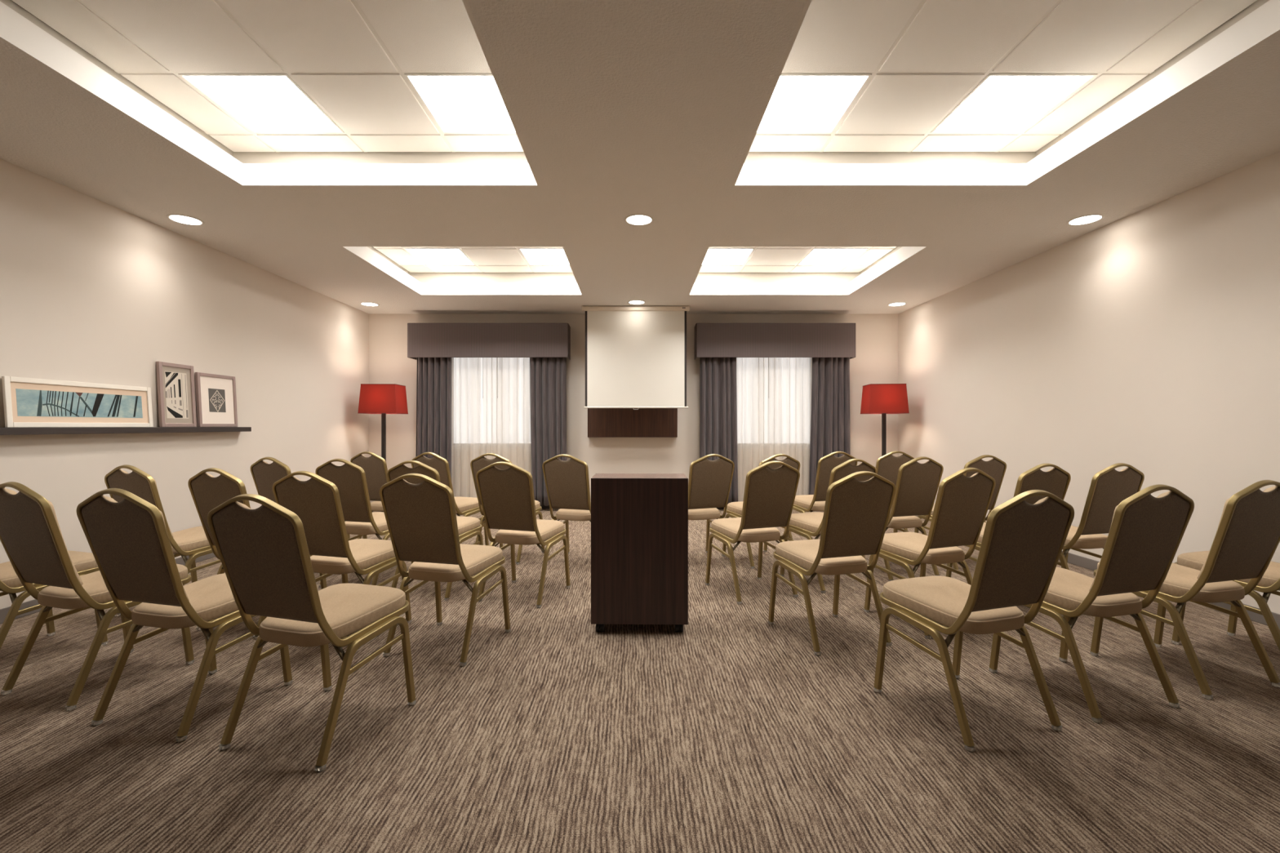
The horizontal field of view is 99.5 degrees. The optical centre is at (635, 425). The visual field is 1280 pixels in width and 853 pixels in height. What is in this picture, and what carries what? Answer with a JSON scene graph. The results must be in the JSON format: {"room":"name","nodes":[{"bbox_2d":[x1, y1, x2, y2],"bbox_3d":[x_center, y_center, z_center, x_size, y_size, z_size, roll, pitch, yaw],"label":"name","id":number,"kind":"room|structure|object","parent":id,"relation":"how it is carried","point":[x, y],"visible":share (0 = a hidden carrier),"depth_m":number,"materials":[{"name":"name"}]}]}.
{"room":"conference room","nodes":[
{"label":"conference room","id":0,"kind":"room"},
{"bbox_2d":[0,158,368,608],"bbox_3d":[-3.783,-0.494,1.780,0.140,3.300,11.840,0,0,0],"label":"wall","id":1,"kind":"structure","parent":0,"point":[92,290],"depth_m":4.19,"materials":[{"name":"beige paint"}]},
{"bbox_2d":[0,552,215,623],"bbox_3d":[-3.708,1.113,1.780,0.010,0.085,11.560,0,0,0],"label":"baseboard","id":2,"kind":"structure","parent":1,"relation":"attached to","point":[3,612],"depth_m":3.32,"materials":[{"name":"brown plastic"}]},
{"bbox_2d":[0,426,251,435],"bbox_3d":[-3.662,0.031,3.825,0.100,0.042,2.550,0,0,0],"label":"ledge","id":3,"kind":"object","parent":1,"relation":"attached to","point":[3,431],"visible":0.98,"depth_m":3.76,"materials":[{"name":"laminate"}]},
{"bbox_2d":[1,376,153,427],"bbox_3d":[-3.682,-0.141,3.643,0.037,0.302,0.959,0,0,0],"label":"framed picture","id":4,"kind":"object","parent":3,"relation":"on","point":[28,402],"visible":0.93,"depth_m":3.54,"materials":[{"name":"white"}]},
{"bbox_2d":[15,388,142,417],"bbox_3d":[-3.682,-0.140,3.636,0.003,0.164,0.820,-4,0,0],"label":"print","id":5,"kind":"object","parent":4,"relation":"attached to","point":[30,402],"depth_m":3.57},
{"bbox_2d":[155,361,196,426],"bbox_3d":[-3.682,-0.245,4.356,0.050,0.510,0.332,0,0,0],"label":"framed picture","id":6,"kind":"object","parent":3,"relation":"on","point":[175,382],"visible":0.89,"depth_m":4.34,"materials":[{"name":"white paper"}]},
{"bbox_2d":[164,371,188,418],"bbox_3d":[-3.679,-0.246,4.351,0.003,0.371,0.207,-3,0,0],"label":"print","id":7,"kind":"object","parent":6,"relation":"attached to","point":[175,383],"depth_m":4.35},
{"bbox_2d":[195,372,237,426],"bbox_3d":[-3.681,-0.222,4.773,0.048,0.463,0.434,0,0,0],"label":"framed picture","id":8,"kind":"object","parent":3,"relation":"on","point":[215,394],"visible":0.95,"depth_m":4.75,"materials":[{"name":"white paper"}]},
{"bbox_2d":[208,388,226,412],"bbox_3d":[-3.677,-0.224,4.769,0.004,0.204,0.187,-3,0,0],"label":"print","id":9,"kind":"object","parent":8,"relation":"attached to","point":[216,397],"depth_m":4.76},
{"bbox_2d":[368,314,897,502],"bbox_3d":[-0.022,-0.494,7.630,7.381,3.300,0.140,0,0,0],"label":"wall","id":10,"kind":"structure","parent":0,"point":[875,361],"depth_m":7.56,"materials":[{"name":"beige paint"}]},
{"bbox_2d":[407,323,570,359],"bbox_3d":[-1.981,-1.156,7.414,2.166,0.468,0.288,0,0,0],"label":"window valance","id":11,"kind":"object","parent":10,"relation":"attached to","point":[424,340],"visible":1,"depth_m":7.27,"materials":[{"name":"fabric"}]},
{"bbox_2d":[415,357,451,478],"bbox_3d":[-2.747,-0.082,7.376,0.508,2.325,0.115,0,0,0],"label":"curtain","id":12,"kind":"object","parent":11,"relation":"hanging from","point":[433,383],"visible":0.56,"depth_m":7.35,"materials":[{"name":"fabric"}]},
{"bbox_2d":[451,357,531,497],"bbox_3d":[-1.977,-0.104,7.482,1.269,2.320,0.048,0,0,0],"label":"sheer curtain","id":13,"kind":"object","parent":11,"relation":"hanging from","point":[500,426],"visible":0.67,"depth_m":7.47,"materials":[{"name":"fabric"}]},
{"bbox_2d":[497,357,497,398],"bbox_3d":[-1.887,-0.872,7.435,0.006,0.985,0.006,0,0,0],"label":"wand","id":14,"kind":"object","parent":11,"relation":"hanging from","point":[497,357],"visible":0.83,"depth_m":7.43,"materials":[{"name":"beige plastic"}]},
{"bbox_2d":[529,357,566,506],"bbox_3d":[-1.184,-0.081,7.376,0.513,2.325,0.108,0,0,0],"label":"curtain","id":15,"kind":"object","parent":11,"relation":"hanging from","point":[548,375],"visible":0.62,"depth_m":7.35,"materials":[{"name":"fabric"}]},
{"bbox_2d":[587,408,677,437],"bbox_3d":[-0.036,-0.174,7.507,1.237,0.660,0.104,0,0,0],"label":"upper cabinet","id":16,"kind":"object","parent":10,"relation":"attached to","point":[602,422],"visible":0.56,"depth_m":7.46,"materials":[{"name":"brown wood"}]},
{"bbox_2d":[541,505,727,508],"bbox_3d":[-0.022,1.113,7.555,7.361,0.085,0.010,0,0,0],"label":"baseboard","id":17,"kind":"structure","parent":10,"relation":"attached to","point":[542,506],"depth_m":7.55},
{"bbox_2d":[694,323,855,359],"bbox_3d":[1.895,-1.156,7.414,2.149,0.468,0.288,0,0,0],"label":"window valance","id":18,"kind":"object","parent":10,"relation":"attached to","point":[711,340],"visible":0.95,"depth_m":7.27,"materials":[{"name":"fabric"}]},
{"bbox_2d":[699,357,737,504],"bbox_3d":[1.142,-0.082,7.375,0.520,2.325,0.111,0,0,0],"label":"curtain","id":19,"kind":"object","parent":18,"relation":"hanging from","point":[717,375],"visible":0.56,"depth_m":7.36,"materials":[{"name":"fabric"}]},
{"bbox_2d":[736,357,812,502],"bbox_3d":[1.903,-0.104,7.481,1.270,2.320,0.049,0,0,0],"label":"sheer curtain","id":20,"kind":"object","parent":18,"relation":"hanging from","point":[774,394],"visible":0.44,"depth_m":7.47,"materials":[{"name":"fabric"}]},
{"bbox_2d":[808,357,850,494],"bbox_3d":[2.651,-0.082,7.374,0.585,2.325,0.109,0,0,0],"label":"curtain","id":21,"kind":"object","parent":18,"relation":"hanging from","point":[830,433],"visible":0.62,"depth_m":7.36,"materials":[{"name":"fabric"}]},
{"bbox_2d":[0,0,1279,314],"bbox_3d":[-0.022,-1.792,1.780,7.381,0.456,11.560,0,0,0],"label":"ceiling","id":22,"kind":"structure","parent":0,"point":[617,109],"depth_m":3.14,"materials":[{"name":"white paint"}]},
{"bbox_2d":[166,213,204,226],"bbox_3d":[-3.405,-1.561,4.105,0.224,0.006,0.224,0,0,0],"label":"recessed light","id":23,"kind":"object","parent":22,"relation":"in","point":[182,219],"visible":1,"depth_m":4.10,"materials":[{"name":"white paint"}]},
{"bbox_2d":[177,73,344,133],"bbox_3d":[-2.173,-1.908,3.215,0.584,0.024,0.584,0,0,0],"label":"recessed light","id":24,"kind":"object","parent":22,"relation":"in","point":[264,103],"visible":0.81,"depth_m":3.18,"materials":[{"name":"white plastic"}]},
{"bbox_2d":[360,302,379,306],"bbox_3d":[-3.405,-1.561,6.950,0.224,0.006,0.224,0,0,0],"label":"recessed light","id":25,"kind":"object","parent":22,"relation":"in","point":[366,304],"visible":1,"depth_m":6.93,"materials":[{"name":"white paint"}]},
{"bbox_2d":[404,248,475,265],"bbox_3d":[-2.173,-1.908,6.090,0.584,0.024,0.584,0,0,0],"label":"recessed light","id":26,"kind":"object","parent":22,"relation":"in","point":[428,256],"visible":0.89,"depth_m":6.09,"materials":[{"name":"white plastic"}]},
{"bbox_2d":[404,73,515,133],"bbox_3d":[-0.953,-1.908,3.215,0.584,0.024,0.584,0,0,0],"label":"recessed light","id":27,"kind":"object","parent":22,"relation":"in","point":[458,103],"visible":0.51,"depth_m":3.18,"materials":[{"name":"white plastic"}]},
{"bbox_2d":[518,248,569,265],"bbox_3d":[-0.953,-1.908,6.090,0.584,0.024,0.584,0,0,0],"label":"recessed light","id":28,"kind":"object","parent":22,"relation":"in","point":[534,256],"visible":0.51,"depth_m":6.09,"materials":[{"name":"white plastic"}]},
{"bbox_2d":[582,305,689,409],"bbox_3d":[0.007,-0.888,7.060,1.401,1.351,0.072,0,0,0],"label":"projection screen","id":29,"kind":"object","parent":22,"relation":"hanging from","point":[636,356],"visible":1,"depth_m":7.06,"materials":[{"name":"beige fabric"}]},
{"bbox_2d":[627,300,645,304],"bbox_3d":[0.020,-1.561,6.840,0.224,0.006,0.224,0,0,0],"label":"recessed light","id":30,"kind":"object","parent":22,"relation":"in","point":[632,302],"visible":1,"depth_m":6.84,"materials":[{"name":"white paint"}]},
{"bbox_2d":[624,213,653,226],"bbox_3d":[0.030,-1.561,4.105,0.224,0.006,0.224,0,0,0],"label":"recessed light","id":31,"kind":"object","parent":22,"relation":"in","point":[638,220],"visible":1,"depth_m":4.10,"materials":[{"name":"white paint"}]},
{"bbox_2d":[702,248,754,265],"bbox_3d":[0.986,-1.908,6.090,0.582,0.024,0.584,0,0,0],"label":"recessed light","id":32,"kind":"object","parent":22,"relation":"in","point":[714,256],"visible":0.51,"depth_m":6.09,"materials":[{"name":"white plastic"}]},
{"bbox_2d":[756,73,871,133],"bbox_3d":[0.986,-1.908,3.215,0.582,0.024,0.584,0,0,0],"label":"recessed light","id":33,"kind":"object","parent":22,"relation":"in","point":[799,103],"visible":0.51,"depth_m":3.18,"materials":[{"name":"white plastic"}]},
{"bbox_2d":[797,248,868,265],"bbox_3d":[2.203,-1.908,6.090,0.584,0.024,0.584,0,0,0],"label":"recessed light","id":34,"kind":"object","parent":22,"relation":"in","point":[816,256],"visible":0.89,"depth_m":6.09,"materials":[{"name":"white plastic"}]},
{"bbox_2d":[887,302,906,306],"bbox_3d":[3.360,-1.561,6.950,0.224,0.006,0.224,0,0,0],"label":"recessed light","id":35,"kind":"object","parent":22,"relation":"in","point":[896,304],"visible":1,"depth_m":6.93,"materials":[{"name":"white paint"}]},
{"bbox_2d":[930,73,1097,133],"bbox_3d":[2.203,-1.908,3.215,0.584,0.024,0.584,0,0,0],"label":"recessed light","id":36,"kind":"object","parent":22,"relation":"in","point":[1002,103],"visible":0.81,"depth_m":3.18,"materials":[{"name":"white plastic"}]},
{"bbox_2d":[1066,213,1104,226],"bbox_3d":[3.410,-1.561,4.105,0.224,0.006,0.224,0,0,0],"label":"recessed light","id":37,"kind":"object","parent":22,"relation":"in","point":[1087,219],"visible":1,"depth_m":4.10,"materials":[{"name":"white glass"}]},
{"bbox_2d":[0,508,1279,852],"bbox_3d":[-0.022,1.206,1.780,7.661,0.100,11.840,0,0,0],"label":"floor","id":38,"kind":"structure","parent":0,"point":[727,732],"depth_m":1.98,"materials":[{"name":"carpet"}]},
{"bbox_2d":[0,550,107,648],"bbox_3d":[-3.089,0.691,2.692,0.471,0.929,0.593,0,0,17],"label":"banquet chair","id":39,"kind":"object","parent":38,"relation":"on","point":[84,562],"visible":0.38,"depth_m":2.61,"materials":[{"name":"beige fabric"}]},
{"bbox_2d":[0,481,194,711],"bbox_3d":[-2.447,0.691,2.465,0.471,0.929,0.593,0,0,18],"label":"banquet chair","id":40,"kind":"object","parent":38,"relation":"on","point":[31,537],"visible":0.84,"depth_m":2.27,"materials":[{"name":"brown fabric"}]},
{"bbox_2d":[104,464,221,616],"bbox_3d":[-2.888,0.691,3.430,0.471,0.929,0.593,0,0,17],"label":"banquet chair","id":41,"kind":"object","parent":38,"relation":"on","point":[193,542],"visible":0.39,"depth_m":3.23,"materials":[{"name":"brown fabric"}]},
{"bbox_2d":[76,488,292,742],"bbox_3d":[-1.826,0.691,2.240,0.471,0.929,0.593,0,0,15],"label":"banquet chair","id":42,"kind":"object","parent":38,"relation":"on","point":[128,540],"visible":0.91,"depth_m":2.05,"materials":[{"name":"brown fabric"}]},
{"bbox_2d":[187,467,326,639],"bbox_3d":[-2.203,0.691,3.202,0.471,0.929,0.593,0,0,17],"label":"banquet chair","id":43,"kind":"object","parent":38,"relation":"on","point":[207,491],"visible":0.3,"depth_m":2.96,"materials":[{"name":"brown fabric"}]},
{"bbox_2d":[249,457,350,538],"bbox_3d":[-2.588,0.691,4.228,0.471,0.929,0.593,0,0,21],"label":"banquet chair","id":44,"kind":"object","parent":38,"relation":"on","point":[264,474],"visible":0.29,"depth_m":4.00,"materials":[{"name":"brown fabric"}]},
{"bbox_2d":[207,493,416,772],"bbox_3d":[-1.206,0.691,2.073,0.471,0.929,0.593,0,0,17],"label":"banquet chair","id":45,"kind":"object","parent":38,"relation":"on","point":[263,551],"visible":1,"depth_m":1.90,"materials":[{"name":"brown fabric"}]},
{"bbox_2d":[272,471,412,648],"bbox_3d":[-1.605,0.691,3.002,0.471,0.929,0.593,0,0,15],"label":"banquet chair","id":46,"kind":"object","parent":38,"relation":"on","point":[316,500],"visible":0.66,"depth_m":2.79,"materials":[{"name":"brown fabric"}]},
{"bbox_2d":[315,458,413,587],"bbox_3d":[-1.989,0.691,4.027,0.471,0.929,0.593,0,0,14],"label":"banquet chair","id":47,"kind":"object","parent":38,"relation":"on","point":[349,478],"visible":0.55,"depth_m":3.80,"materials":[{"name":"brown fabric"}]},
{"bbox_2d":[350,451,388,538],"bbox_3d":[-2.290,0.691,5.078,0.471,0.929,0.593,0,0,20],"label":"banquet chair","id":48,"kind":"object","parent":38,"relation":"on","point":[375,467],"visible":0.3,"depth_m":4.84,"materials":[{"name":"brown fabric"}]},
{"bbox_2d":[357,383,408,461],"bbox_3d":[-3.262,0.312,7.030,0.483,1.688,0.397,0,0,-2],"label":"floor lamp","id":49,"kind":"object","parent":38,"relation":"on","point":[383,399],"visible":0.85,"depth_m":6.85,"materials":[{"name":"red fabric"}]},
{"bbox_2d":[386,460,486,600],"bbox_3d":[-1.400,0.691,3.846,0.471,0.929,0.593,0,0,16],"label":"banquet chair","id":50,"kind":"object","parent":38,"relation":"on","point":[468,527],"visible":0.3,"depth_m":3.62,"materials":[{"name":"fabric"}]},
{"bbox_2d":[379,473,511,666],"bbox_3d":[-0.989,0.691,2.861,0.471,0.929,0.593,0,0,14],"label":"banquet chair","id":51,"kind":"object","parent":38,"relation":"on","point":[421,520],"visible":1,"depth_m":2.67,"materials":[{"name":"brown fabric"}]},
{"bbox_2d":[411,452,488,545],"bbox_3d":[-1.684,0.691,4.945,0.471,0.929,0.593,0,0,22],"label":"banquet chair","id":52,"kind":"object","parent":38,"relation":"on","point":[468,506],"visible":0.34,"depth_m":4.72,"materials":[{"name":"brown fabric"}]},
{"bbox_2d":[470,453,544,564],"bbox_3d":[-1.124,0.691,4.790,0.471,0.929,0.593,0,0,18],"label":"banquet chair","id":53,"kind":"object","parent":38,"relation":"on","point":[481,462],"visible":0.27,"depth_m":4.57,"materials":[{"name":"gold metal"}]},
{"bbox_2d":[475,462,570,608],"bbox_3d":[-0.760,0.691,3.704,0.471,0.929,0.593,0,0,17],"label":"banquet chair","id":54,"kind":"object","parent":38,"relation":"on","point":[507,498],"visible":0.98,"depth_m":3.51,"materials":[{"name":"brown fabric"}]},
{"bbox_2d":[542,454,591,554],"bbox_3d":[-0.479,0.691,4.596,0.471,0.929,0.593,0,0,19],"label":"banquet chair","id":55,"kind":"object","parent":38,"relation":"on","point":[566,482],"visible":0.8,"depth_m":4.38,"materials":[{"name":"brown fabric"}]},
{"bbox_2d":[591,473,688,631],"bbox_3d":[0.027,0.723,3.150,0.539,0.866,0.300,0,0,1],"label":"lectern","id":56,"kind":"object","parent":38,"relation":"on","point":[639,522],"visible":1,"depth_m":3.00,"materials":[{"name":"laminate"}]},
{"bbox_2d":[688,453,734,564],"bbox_3d":[0.538,0.691,4.641,0.471,0.929,0.593,0,0,-20],"label":"banquet chair","id":57,"kind":"object","parent":38,"relation":"on","point":[709,482],"visible":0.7,"depth_m":4.43,"materials":[{"name":"brown fabric"}]},
{"bbox_2d":[705,461,799,604],"bbox_3d":[0.814,0.691,3.780,0.471,0.929,0.593,0,0,-20],"label":"banquet chair","id":58,"kind":"object","parent":38,"relation":"on","point":[770,494],"visible":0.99,"depth_m":3.59,"materials":[{"name":"brown fabric"}]},
{"bbox_2d":[721,453,799,568],"bbox_3d":[1.082,0.691,4.662,0.471,0.929,0.593,0,0,-21],"label":"banquet chair","id":59,"kind":"object","parent":38,"relation":"on","point":[734,509],"visible":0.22,"depth_m":4.46,"materials":[{"name":"brown fabric"}]},
{"bbox_2d":[786,451,857,541],"bbox_3d":[1.745,0.691,5.103,0.471,0.929,0.593,0,0,-16],"label":"banquet chair","id":60,"kind":"object","parent":38,"relation":"on","point":[815,502],"visible":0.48,"depth_m":4.87,"materials":[{"name":"brown fabric"}]},
{"bbox_2d":[779,458,876,593],"bbox_3d":[1.426,0.691,4.018,0.471,0.929,0.593,0,0,-23],"label":"banquet chair","id":61,"kind":"object","parent":38,"relation":"on","point":[806,525],"visible":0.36,"depth_m":3.87,"materials":[{"name":"beige fabric"}]},
{"bbox_2d":[768,471,896,656],"bbox_3d":[1.072,0.691,2.989,0.471,0.929,0.593,0,0,-16],"label":"banquet chair","id":62,"kind":"object","parent":38,"relation":"on","point":[856,513],"visible":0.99,"depth_m":2.80,"materials":[{"name":"brown fabric"}]},
{"bbox_2d":[860,383,909,456],"bbox_3d":[3.215,0.312,7.000,0.483,1.688,0.397,0,0,7],"label":"floor lamp","id":63,"kind":"object","parent":38,"relation":"on","point":[883,399],"visible":0.88,"depth_m":6.83,"materials":[{"name":"red fabric"}]},
{"bbox_2d":[875,450,914,530],"bbox_3d":[2.312,0.691,5.188,0.471,0.929,0.593,0,0,-14],"label":"banquet chair","id":64,"kind":"object","parent":38,"relation":"on","point":[887,466],"visible":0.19,"depth_m":4.92,"materials":[{"name":"brown fabric"}]},
{"bbox_2d":[884,456,943,581],"bbox_3d":[2.043,0.691,4.268,0.471,0.929,0.593,0,0,-17],"label":"banquet chair","id":65,"kind":"object","parent":38,"relation":"on","point":[917,486],"visible":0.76,"depth_m":4.05,"materials":[{"name":"brown fabric"}]},
{"bbox_2d":[863,467,995,639],"bbox_3d":[1.730,0.691,3.211,0.471,0.929,0.593,0,0,-20],"label":"banquet chair","id":66,"kind":"object","parent":38,"relation":"on","point":[962,504],"visible":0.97,"depth_m":3.03,"materials":[{"name":"brown fabric"}]},
{"bbox_2d":[914,454,1006,570],"bbox_3d":[2.704,0.691,4.537,0.471,0.929,0.593,0,0,-15],"label":"banquet chair","id":67,"kind":"object","parent":38,"relation":"on","point":[995,468],"visible":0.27,"depth_m":4.30,"materials":[{"name":"brown fabric"}]},
{"bbox_2d":[873,489,1074,752],"bbox_3d":[1.339,0.691,2.188,0.471,0.929,0.593,0,0,-18],"label":"banquet chair","id":68,"kind":"object","parent":38,"relation":"on","point":[1023,542],"visible":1,"depth_m":2.02,"materials":[{"name":"brown fabric"}]},
{"bbox_2d":[946,463,1071,577],"bbox_3d":[2.427,0.691,3.558,0.471,0.929,0.593,0,0,-15],"label":"banquet chair","id":69,"kind":"object","parent":38,"relation":"on","point":[1056,481],"visible":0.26,"depth_m":3.30,"materials":[{"name":"brown fabric"}]},
{"bbox_2d":[988,484,1194,724],"bbox_3d":[1.960,0.691,2.367,0.471,0.929,0.593,0,0,-15],"label":"banquet chair","id":70,"kind":"object","parent":38,"relation":"on","point":[1146,532],"visible":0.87,"depth_m":2.18,"materials":[{"name":"brown fabric"}]},
{"bbox_2d":[1057,462,1144,569],"bbox_3d":[2.906,0.691,3.585,0.471,0.929,0.593,0,0,-14],"label":"banquet chair","id":71,"kind":"object","parent":38,"relation":"on","point":[1108,487],"visible":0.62,"depth_m":3.36,"materials":[{"name":"brown fabric"}]},
{"bbox_2d":[1089,480,1279,700],"bbox_3d":[2.588,0.691,2.546,0.471,0.929,0.593,0,0,-14],"label":"banquet chair","id":72,"kind":"object","parent":38,"relation":"on","point":[1246,539],"visible":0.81,"depth_m":2.36,"materials":[{"name":"brown fabric"}]},
{"bbox_2d":[1171,551,1279,650],"bbox_3d":[3.146,0.691,2.695,0.471,0.929,0.593,0,0,-15],"label":"banquet chair","id":73,"kind":"object","parent":38,"relation":"on","point":[1269,583],"visible":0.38,"depth_m":2.62,"materials":[{"name":"beige fabric"}]},
{"bbox_2d":[897,151,1279,614],"bbox_3d":[3.738,-0.494,1.780,0.140,3.300,11.840,0,0,0],"label":"wall","id":74,"kind":"structure","parent":0,"point":[1147,340],"depth_m":4.04,"materials":[{"name":"beige paint"}]},
{"bbox_2d":[918,515,1279,629],"bbox_3d":[3.663,1.113,1.780,0.010,0.085,11.560,0,0,0],"label":"baseboard","id":75,"kind":"structure","parent":74,"relation":"attached to","point":[1082,562],"depth_m":3.42,"materials":[{"name":"brown plastic"}]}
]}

